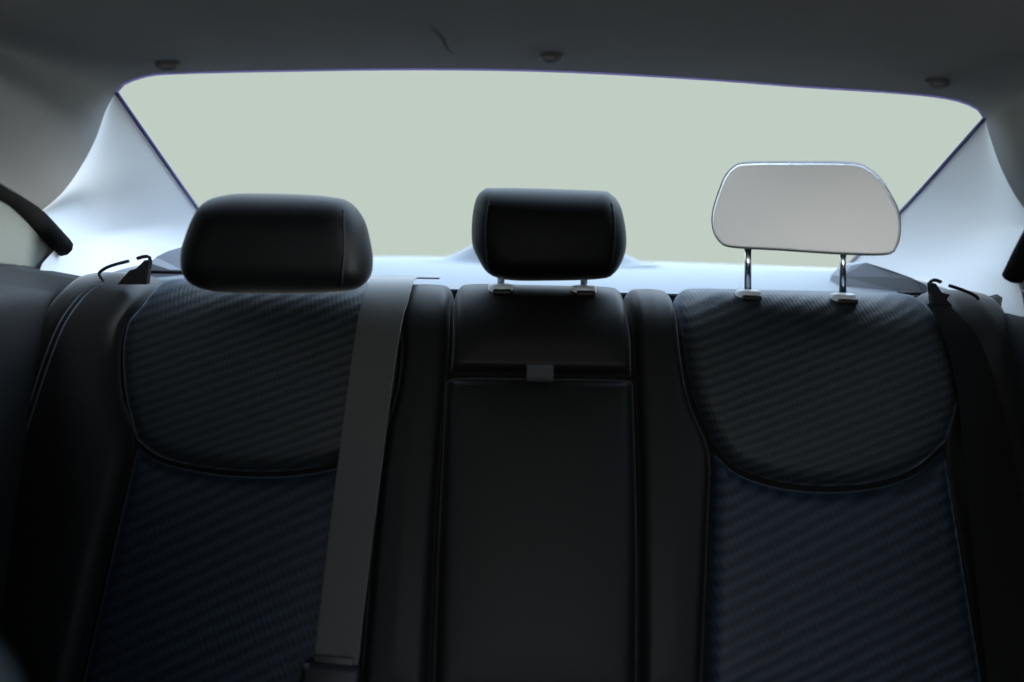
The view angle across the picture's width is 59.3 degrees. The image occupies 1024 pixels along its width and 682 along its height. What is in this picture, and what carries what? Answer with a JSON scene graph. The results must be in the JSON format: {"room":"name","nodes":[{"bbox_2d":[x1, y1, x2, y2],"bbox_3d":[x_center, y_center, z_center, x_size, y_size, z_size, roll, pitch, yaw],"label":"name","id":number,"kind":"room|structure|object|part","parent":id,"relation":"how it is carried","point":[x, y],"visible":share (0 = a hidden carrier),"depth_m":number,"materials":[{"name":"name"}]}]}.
{"room":"vehicle interior","nodes":[
{"label":"vehicle interior","id":0,"kind":"room"},
{"bbox_2d":[0,183,80,615],"bbox_3d":[-0.646,0.291,0.284,0.104,0.938,2.352,1,10,0],"label":"door","id":1,"kind":"structure","parent":0,"point":[28,235],"depth_m":1.20,"materials":[{"name":"black plastic"}]},
{"bbox_3d":[-0.668,-0.152,1.177,0.029,0.187,0.346,0,10,-4],"label":"sash","id":2,"kind":"part","parent":1,"relation":"part of","materials":[{"name":"grey plastic"}]},
{"bbox_2d":[40,95,196,275],"bbox_3d":[-0.610,-0.229,1.550,0.123,0.339,0.632,1,10,0],"label":"pillar","id":3,"kind":"structure","parent":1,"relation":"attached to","point":[123,202],"depth_m":1.43,"materials":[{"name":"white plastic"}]},
{"bbox_2d":[0,0,1023,209],"bbox_3d":[0.017,-0.096,0.171,1.371,0.267,2.271,1,10,0],"label":"ceiling","id":4,"kind":"structure","parent":0,"point":[63,63],"depth_m":1.05,"materials":[{"name":"fabric"}]},
{"bbox_2d":[115,68,985,262],"bbox_3d":[0.062,-0.268,1.576,1.268,0.340,0.642,1,10,0],"label":"window","id":5,"kind":"structure","parent":4,"relation":"attached to","point":[117,93],"depth_m":1.27,"materials":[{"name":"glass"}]},
{"bbox_2d":[990,230,1023,457],"bbox_3d":[0.659,0.318,0.284,0.129,0.938,2.352,1,10,0],"label":"door","id":6,"kind":"structure","parent":0,"point":[1013,272],"depth_m":1.24,"materials":[{"name":"black plastic"}]},
{"bbox_2d":[854,121,1023,316],"bbox_3d":[0.710,-0.211,1.529,0.082,0.292,0.667,2,10,4],"label":"pillar","id":7,"kind":"structure","parent":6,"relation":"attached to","point":[963,229],"depth_m":1.42,"materials":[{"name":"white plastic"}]},
{"bbox_3d":[-0.007,0.806,0.402,1.500,0.030,2.500,1,10,0],"label":"floor","id":8,"kind":"structure","parent":0,"visible":0},
{"bbox_2d":[0,651,14,681],"bbox_3d":[-0.515,0.441,0.269,0.549,0.695,0.685,1,10,0],"label":"seat","id":9,"kind":"object","parent":8,"relation":"on","point":[6,675],"visible":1,"depth_m":0.45,"materials":[{"name":"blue fabric"}]},
{"bbox_2d":[0,255,1023,681],"bbox_3d":[0.016,0.299,1.062,1.594,0.728,0.821,1,10,0],"label":"seat","id":10,"kind":"object","parent":8,"relation":"on","point":[579,483],"visible":0.91,"depth_m":1.22,"materials":[{"name":"black fabric"}]},
{"bbox_2d":[180,193,372,293],"bbox_3d":[-0.323,-0.134,1.242,0.260,0.136,0.138,1,10,0],"label":"headrest cover","id":11,"kind":"object","parent":10,"relation":"on","point":[255,243],"visible":1,"depth_m":1.19,"materials":[{"name":"black leather"}]},
{"bbox_2d":[301,276,419,681],"bbox_3d":[-0.202,0.198,1.258,0.077,0.547,0.394,3,11,8],"label":"belt","id":12,"kind":"object","parent":10,"relation":"attached to","point":[385,300],"visible":1,"depth_m":1.21,"materials":[{"name":"grey fabric"}]},
{"bbox_2d":[115,247,947,297],"bbox_3d":[0.013,-0.130,1.679,1.460,0.106,0.530,1,10,0],"label":"shelf","id":13,"kind":"object","parent":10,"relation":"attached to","point":[671,278],"visible":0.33,"depth_m":1.52,"materials":[{"name":"plastic"}]},
{"bbox_3d":[-0.554,-0.131,1.508,0.115,0.068,0.062,-5,12,-31],"label":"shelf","id":14,"kind":"part","parent":13,"relation":"part of","materials":[{"name":"grey plastic"}]},
{"bbox_2d":[427,245,658,266],"bbox_3d":[0.062,-0.199,1.753,0.456,0.092,0.170,1,10,0],"label":"brake light housing","id":15,"kind":"object","parent":13,"relation":"on","point":[466,256],"visible":0.14,"depth_m":1.73,"materials":[{"name":"plastic"}]},
{"bbox_3d":[0.615,-0.101,1.513,0.163,0.061,0.066,6,11,22],"label":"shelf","id":16,"kind":"part","parent":13,"relation":"part of","materials":[{"name":"grey plastic"}]},
{"bbox_3d":[0.035,0.262,1.220,0.270,0.395,0.195,1,10,0],"label":"folding armrest","id":17,"kind":"part","parent":10,"relation":"part of","materials":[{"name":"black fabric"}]},
{"bbox_2d":[472,188,626,284],"bbox_3d":[0.054,-0.146,1.320,0.226,0.152,0.128,1,10,0],"label":"headrest cover","id":18,"kind":"object","parent":10,"relation":"on","point":[519,234],"visible":1,"depth_m":1.26,"materials":[{"name":"black leather"}]},
{"bbox_3d":[-0.016,-0.098,1.335,0.011,0.048,0.010,1,10,0],"label":"post","id":19,"kind":"part","parent":18,"relation":"part of","materials":[{"name":"silver metal"}]},
{"bbox_3d":[0.107,-0.096,1.335,0.012,0.049,0.010,1,10,0],"label":"post","id":20,"kind":"part","parent":18,"relation":"part of","materials":[{"name":"silver metal"}]},
{"bbox_2d":[711,161,900,292],"bbox_3d":[0.425,-0.160,1.315,0.261,0.204,0.119,4,11,17],"label":"headrest cover","id":21,"kind":"object","parent":10,"relation":"on","point":[841,208],"visible":1,"depth_m":1.26,"materials":[{"name":"white"}]},
{"bbox_3d":[0.349,-0.114,1.331,0.017,0.101,0.010,1,10,0],"label":"post","id":22,"kind":"part","parent":21,"relation":"part of","materials":[{"name":"silver metal"}]},
{"bbox_3d":[0.411,-0.188,1.264,0.251,0.122,0.023,4,11,17],"label":"panel","id":23,"kind":"part","parent":21,"relation":"part of","materials":[{"name":"white"}]},
{"bbox_3d":[0.489,-0.111,1.331,0.019,0.104,0.010,1,10,0],"label":"post","id":24,"kind":"part","parent":21,"relation":"part of","materials":[{"name":"silver metal"}]},
{"bbox_2d":[927,304,1023,681],"bbox_3d":[0.642,0.202,1.216,0.083,0.475,0.244,0,10,-6],"label":"belt","id":25,"kind":"object","parent":10,"relation":"attached to","point":[993,489],"visible":1,"depth_m":1.20,"materials":[{"name":"black fabric"}]}
]}

